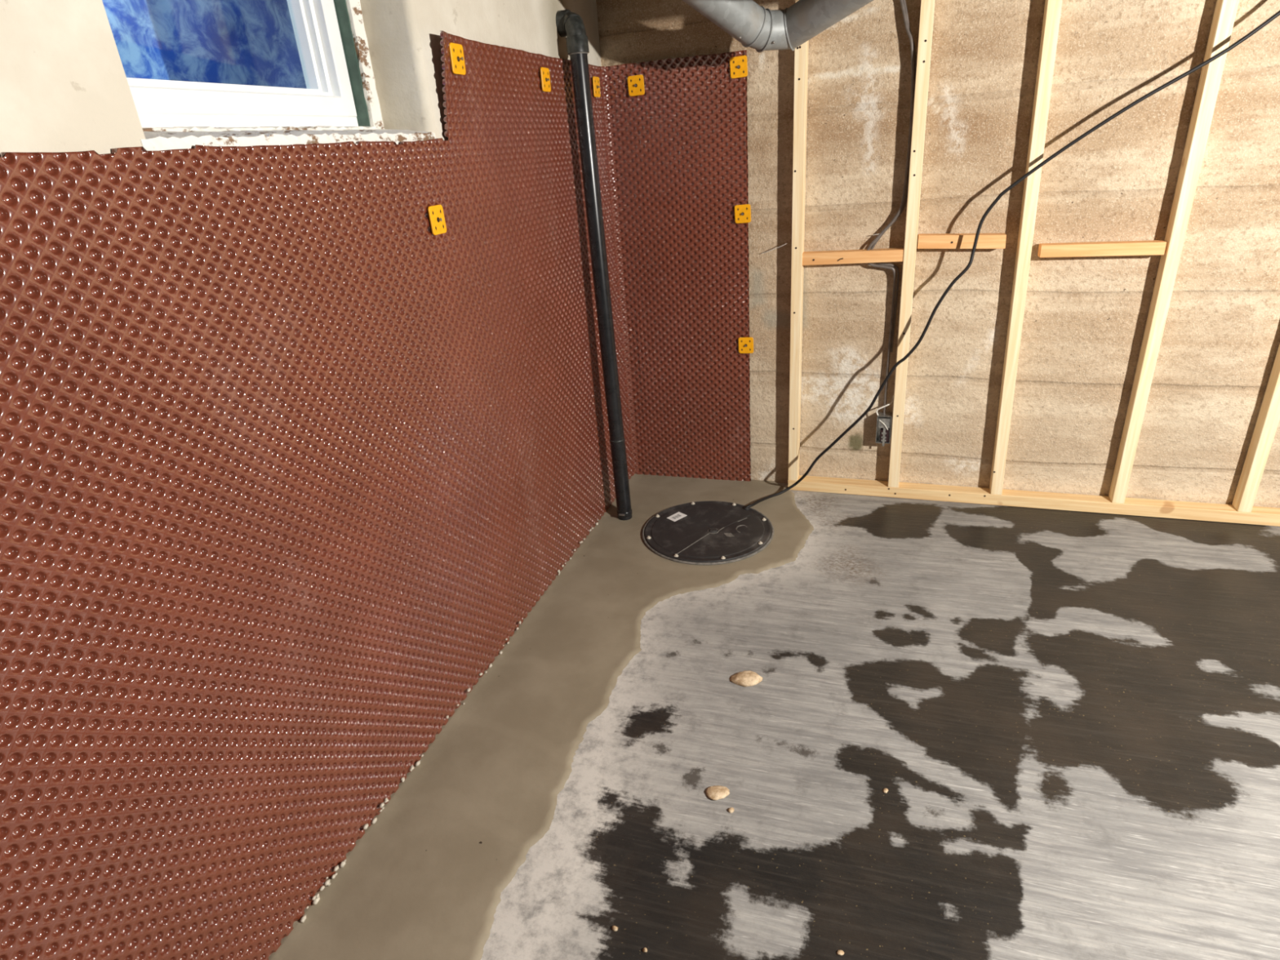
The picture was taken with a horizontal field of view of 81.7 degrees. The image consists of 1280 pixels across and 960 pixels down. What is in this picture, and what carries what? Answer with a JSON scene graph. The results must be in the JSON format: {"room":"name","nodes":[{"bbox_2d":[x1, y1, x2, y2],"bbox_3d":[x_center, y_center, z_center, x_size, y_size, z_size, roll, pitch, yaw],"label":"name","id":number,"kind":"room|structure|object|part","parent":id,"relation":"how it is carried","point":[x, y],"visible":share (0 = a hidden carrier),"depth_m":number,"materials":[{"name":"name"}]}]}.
{"room":"unfinished basement","nodes":[
{"label":"unfinished basement","id":0,"kind":"room"},
{"bbox_2d":[0,0,601,154],"bbox_3d":[-1.181,-0.246,1.511,0.988,2.620,4.600,4,26,17],"label":"wall","id":1,"kind":"structure","parent":0,"point":[64,86],"depth_m":1.09,"materials":[{"name":"white paint"}]},
{"bbox_2d":[126,0,435,151],"bbox_3d":[-0.778,-0.944,1.423,0.262,0.624,0.844,4,26,17],"label":"window","id":2,"kind":"structure","parent":1,"relation":"in","point":[340,102],"depth_m":1.64,"materials":[{"name":"white paint"}]},
{"bbox_3d":[-0.866,-0.972,1.437,0.082,0.484,0.736,4,26,17],"label":"sash","id":3,"kind":"part","parent":2,"relation":"part of","materials":[{"name":"white plastic"}]},
{"bbox_3d":[-0.836,-0.735,1.540,0.047,0.044,0.740,4,26,17],"label":"frame rail","id":4,"kind":"part","parent":2,"relation":"part of","materials":[{"name":"white plastic"}]},
{"bbox_3d":[-0.743,-0.695,1.528,0.227,0.080,0.840,4,26,17],"label":"sill","id":5,"kind":"part","parent":2,"relation":"part of","materials":[{"name":"white paint"}]},
{"bbox_3d":[-0.679,-1.132,1.757,0.016,0.564,0.054,4,26,17],"label":"frame","id":6,"kind":"part","parent":2,"relation":"part of","materials":[{"name":"white paint"}]},
{"bbox_2d":[427,204,446,235],"bbox_3d":[-0.503,-0.651,1.851,0.012,0.068,0.063,3,25,18],"label":"plate","id":7,"kind":"object","parent":1,"relation":"attached to","point":[436,213],"visible":1,"depth_m":1.85,"materials":[{"name":"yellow plastic"}]},
{"bbox_2d":[448,42,466,75],"bbox_3d":[-0.455,-1.062,1.866,0.016,0.068,0.063,5,26,17],"label":"plate","id":8,"kind":"object","parent":1,"relation":"attached to","point":[456,53],"visible":1,"depth_m":1.86,"materials":[{"name":"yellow plastic"}]},
{"bbox_2d":[540,66,551,92],"bbox_3d":[-0.298,-1.284,2.371,0.012,0.068,0.063,5,26,17],"label":"plate","id":9,"kind":"object","parent":1,"relation":"attached to","point":[544,72],"visible":1,"depth_m":2.37,"materials":[{"name":"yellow plastic"}]},
{"bbox_2d":[592,76,600,97],"bbox_3d":[-0.159,-1.475,2.776,0.012,0.068,0.063,5,26,17],"label":"plate","id":10,"kind":"object","parent":1,"relation":"attached to","point":[596,82],"visible":1,"depth_m":2.77,"materials":[{"name":"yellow plastic"}]},
{"bbox_2d":[480,482,1279,959],"bbox_3d":[0.909,0.989,1.382,4.600,0.189,4.600,4,26,17],"label":"floor","id":11,"kind":"structure","parent":0,"point":[1068,722],"depth_m":1.83,"materials":[{"name":"concrete"}]},
{"bbox_2d":[268,473,813,959],"bbox_3d":[-0.098,0.681,2.005,0.896,0.023,3.328,4,26,17],"label":"strip","id":12,"kind":"object","parent":11,"relation":"on","point":[426,880],"visible":0.99,"depth_m":1.95,"materials":[{"name":"grey concrete"}]},
{"bbox_2d":[0,31,751,959],"bbox_3d":[-0.325,-0.083,1.665,0.571,1.742,3.383,4,26,17],"label":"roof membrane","id":13,"kind":"object","parent":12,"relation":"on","point":[289,461],"visible":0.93,"depth_m":1.48,"materials":[{"name":"brown plastic"}]},
{"bbox_2d":[300,519,598,922],"bbox_3d":[-0.442,0.541,2.316,0.014,0.032,1.802,4,26,17],"label":"crumbs","id":14,"kind":"object","parent":12,"relation":"on","point":[315,899],"visible":1,"depth_m":1.74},
{"bbox_2d":[641,501,773,564],"bbox_3d":[0.270,0.201,2.971,0.527,0.025,0.527,4,26,17],"label":"lid","id":15,"kind":"object","parent":12,"relation":"on","point":[698,532],"visible":1,"depth_m":2.94,"materials":[{"name":"black plastic"}]},
{"bbox_3d":[0.292,0.201,2.946,0.034,0.007,0.034,4,26,17],"label":"knob","id":16,"kind":"part","parent":15,"relation":"part of","materials":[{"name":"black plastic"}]},
{"bbox_2d":[555,9,632,520],"bbox_3d":[-0.163,-0.699,2.822,0.095,1.886,0.212,-20,29,-31],"label":"drain pipe","id":17,"kind":"object","parent":11,"relation":"on","point":[570,24],"visible":1,"depth_m":2.68,"materials":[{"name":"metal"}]},
{"bbox_2d":[612,925,617,931],"bbox_3d":[-0.051,0.907,1.495,0.014,0.011,0.010,4,26,17],"label":"pebble","id":18,"kind":"object","parent":11,"relation":"on","point":[615,928],"visible":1,"depth_m":1.49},
{"bbox_2d":[705,785,729,800],"bbox_3d":[0.188,0.755,1.788,0.055,0.015,0.046,-15,26,-21],"label":"lump","id":19,"kind":"object","parent":11,"relation":"on","point":[715,793],"visible":1,"depth_m":1.78,"materials":[{"name":"beige stone"}]},
{"bbox_2d":[728,807,733,813],"bbox_3d":[0.214,0.776,1.738,0.014,0.010,0.014,4,26,17],"label":"pebble","id":20,"kind":"object","parent":11,"relation":"on","point":[731,810],"visible":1,"depth_m":1.74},
{"bbox_2d":[729,670,763,687],"bbox_3d":[0.308,0.578,2.153,0.096,0.026,0.065,4,26,17],"label":"lump","id":21,"kind":"object","parent":11,"relation":"on","point":[744,678],"visible":1,"depth_m":2.14,"materials":[{"name":"beige stone"}]},
{"bbox_2d":[836,950,844,955],"bbox_3d":[0.385,0.908,1.421,0.014,0.008,0.011,4,26,17],"label":"pebble","id":22,"kind":"object","parent":11,"relation":"on","point":[839,952],"visible":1,"depth_m":1.42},
{"bbox_2d":[883,787,888,793],"bbox_3d":[0.584,0.739,1.758,0.013,0.009,0.014,4,26,17],"label":"pebble","id":23,"kind":"object","parent":11,"relation":"on","point":[885,790],"visible":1,"depth_m":1.75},
{"bbox_2d":[787,475,1279,526],"bbox_3d":[1.797,0.095,2.914,2.400,0.048,0.063,4,26,19],"label":"plate","id":24,"kind":"object","parent":11,"relation":"on","point":[1265,516],"visible":0.93,"depth_m":2.95,"materials":[{"name":"brown wood"}]},
{"bbox_2d":[787,0,808,480],"bbox_3d":[0.607,-0.993,2.833,0.045,2.163,0.062,4,26,17],"label":"stud","id":25,"kind":"object","parent":24,"relation":"on","point":[801,52],"visible":0.98,"depth_m":2.85,"materials":[{"name":"brown wood"}]},
{"bbox_2d":[888,0,934,487],"bbox_3d":[0.995,-0.964,2.702,0.058,2.163,0.063,4,26,17],"label":"stud","id":26,"kind":"object","parent":24,"relation":"on","point":[927,6],"visible":1,"depth_m":2.69,"materials":[{"name":"brown wood"}]},
{"bbox_2d":[801,247,903,265],"bbox_3d":[0.808,-0.852,2.823,0.376,0.050,0.053,4,26,19],"label":"wood blocking","id":27,"kind":"object","parent":26,"relation":"attached to","point":[883,255],"depth_m":2.80,"materials":[{"name":"brown wood"}]},
{"bbox_2d":[875,412,892,446],"bbox_3d":[1.007,-0.209,3.057,0.057,0.130,0.061,4,26,17],"label":"junction box","id":28,"kind":"object","parent":26,"relation":"attached to","point":[883,421],"visible":1,"depth_m":3.04,"materials":[{"name":"metal"}]},
{"bbox_3d":[0.998,-0.232,3.026,0.044,0.042,0.003,4,26,19],"label":"plate","id":29,"kind":"part","parent":28,"relation":"part of","materials":[{"name":"metal"}]},
{"bbox_2d":[875,395,893,417],"bbox_3d":[0.998,-0.300,3.013,0.069,0.092,0.013,-2,24,6],"label":"cable","id":30,"kind":"object","parent":28,"relation":"attached to","point":[892,400],"visible":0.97,"depth_m":3.01,"materials":[{"name":"white plastic"}]},
{"bbox_2d":[866,0,915,413],"bbox_3d":[0.912,-0.947,2.745,0.137,1.508,0.032,4,26,17],"label":"cable","id":31,"kind":"object","parent":28,"relation":"attached to","point":[902,5],"visible":0.97,"depth_m":2.69,"materials":[{"name":"black rubber"}]},
{"bbox_2d":[870,0,916,352],"bbox_3d":[0.916,-1.071,2.693,0.130,1.240,0.028,4,26,17],"label":"cable","id":32,"kind":"object","parent":26,"relation":"attached to","point":[904,1],"visible":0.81,"depth_m":2.80,"materials":[{"name":"black rubber"}]},
{"bbox_2d":[917,232,1006,248],"bbox_3d":[1.164,-0.866,2.683,0.294,0.054,0.052,4,26,19],"label":"wood blocking","id":33,"kind":"object","parent":26,"relation":"attached to","point":[925,241],"depth_m":2.67,"materials":[{"name":"brown wood"}]},
{"bbox_2d":[989,0,1062,494],"bbox_3d":[1.356,-0.937,2.581,0.083,2.163,0.063,4,26,17],"label":"stud","id":34,"kind":"object","parent":24,"relation":"on","point":[1052,9],"visible":1,"depth_m":2.59,"materials":[{"name":"brown wood"}]},
{"bbox_2d":[1108,0,1239,503],"bbox_3d":[1.785,-0.904,2.436,0.052,2.163,0.062,4,26,17],"label":"stud","id":35,"kind":"object","parent":24,"relation":"on","point":[1225,11],"visible":1,"depth_m":2.46,"materials":[{"name":"brown wood"}]},
{"bbox_2d":[1037,240,1166,257],"bbox_3d":[1.591,-0.799,2.558,0.375,0.042,0.050,4,26,19],"label":"wood blocking","id":36,"kind":"object","parent":35,"relation":"attached to","point":[1152,247],"depth_m":2.54,"materials":[{"name":"brown wood"}]},
{"bbox_2d":[1231,343,1279,512],"bbox_3d":[2.168,-0.875,2.307,0.052,2.163,0.062,4,26,17],"label":"stud","id":37,"kind":"object","parent":24,"relation":"on","point":[1268,417],"visible":1,"depth_m":2.63,"materials":[{"name":"brown wood"}]},
{"bbox_2d":[595,0,1279,507],"bbox_3d":[1.455,-0.987,2.709,4.600,2.632,0.358,4,26,17],"label":"wall","id":38,"kind":"structure","parent":0,"point":[1085,319],"depth_m":2.68,"materials":[{"name":"concrete"}]},
{"bbox_2d":[627,74,644,96],"bbox_3d":[-0.016,-1.501,2.814,0.063,0.068,0.012,2,25,18],"label":"plate","id":39,"kind":"object","parent":38,"relation":"attached to","point":[636,82],"visible":1,"depth_m":2.82,"materials":[{"name":"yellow plastic"}]},
{"bbox_2d":[729,55,747,78],"bbox_3d":[0.358,-1.500,2.686,0.065,0.070,0.012,4,26,17],"label":"plate","id":40,"kind":"object","parent":38,"relation":"attached to","point":[738,64],"visible":1,"depth_m":2.69,"materials":[{"name":"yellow plastic"}]},
{"bbox_2d":[734,204,751,223],"bbox_3d":[0.401,-1.040,2.892,0.063,0.068,0.012,2,25,18],"label":"plate","id":41,"kind":"object","parent":38,"relation":"attached to","point":[742,212],"visible":1,"depth_m":2.89,"materials":[{"name":"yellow plastic"}]},
{"bbox_2d":[737,337,753,353],"bbox_3d":[0.444,-0.564,3.105,0.063,0.068,0.012,3,25,18],"label":"plate","id":42,"kind":"object","parent":38,"relation":"attached to","point":[745,344],"visible":1,"depth_m":3.11,"materials":[{"name":"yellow plastic"}]},
{"bbox_2d":[760,243,786,253],"bbox_3d":[0.527,-0.912,2.915,0.116,0.044,0.006,13,30,34],"label":"wire","id":43,"kind":"object","parent":38,"relation":"attached to","point":[785,243],"visible":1,"depth_m":2.92,"materials":[{"name":"grey metal"}]},
{"bbox_3d":[0.929,-1.211,0.319,4.200,0.260,4.600,4,26,17],"label":"ceiling","id":44,"kind":"structure","parent":0,"visible":0},
{"bbox_2d":[682,0,873,53],"bbox_3d":[0.293,-1.532,1.910,1.827,0.693,0.889,0,25,10],"label":"duct","id":45,"kind":"object","parent":44,"relation":"hanging from","point":[756,27],"visible":1,"depth_m":2.24,"materials":[{"name":"metal"}]},
{"bbox_3d":[-0.149,-1.524,1.943,1.173,0.673,0.111,-17,27,-26],"label":"duct arm","id":46,"kind":"part","parent":45,"relation":"part of","materials":[{"name":"metal"}]},
{"bbox_3d":[0.755,-1.394,1.889,0.111,0.386,1.115,-19,28,-29],"label":"duct arm","id":47,"kind":"part","parent":45,"relation":"part of","materials":[{"name":"metal"}]},
{"bbox_2d":[745,10,1279,507],"bbox_3d":[1.314,-0.879,2.435,1.942,2.267,0.205,4,26,17],"label":"power cord","id":48,"kind":"object","parent":44,"relation":"hanging from","point":[1276,15],"visible":1,"depth_m":2.51,"materials":[{"name":"black rubber"}]},
{"label":"outside","id":49,"kind":"structure","parent":0,"visible":0},
{"bbox_2d":[102,0,306,88],"bbox_3d":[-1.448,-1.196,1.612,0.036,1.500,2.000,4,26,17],"label":"window pane","id":50,"kind":"object","parent":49,"point":[253,42],"visible":0.17,"depth_m":2.16,"materials":[{"name":"blue glass"}]}
]}

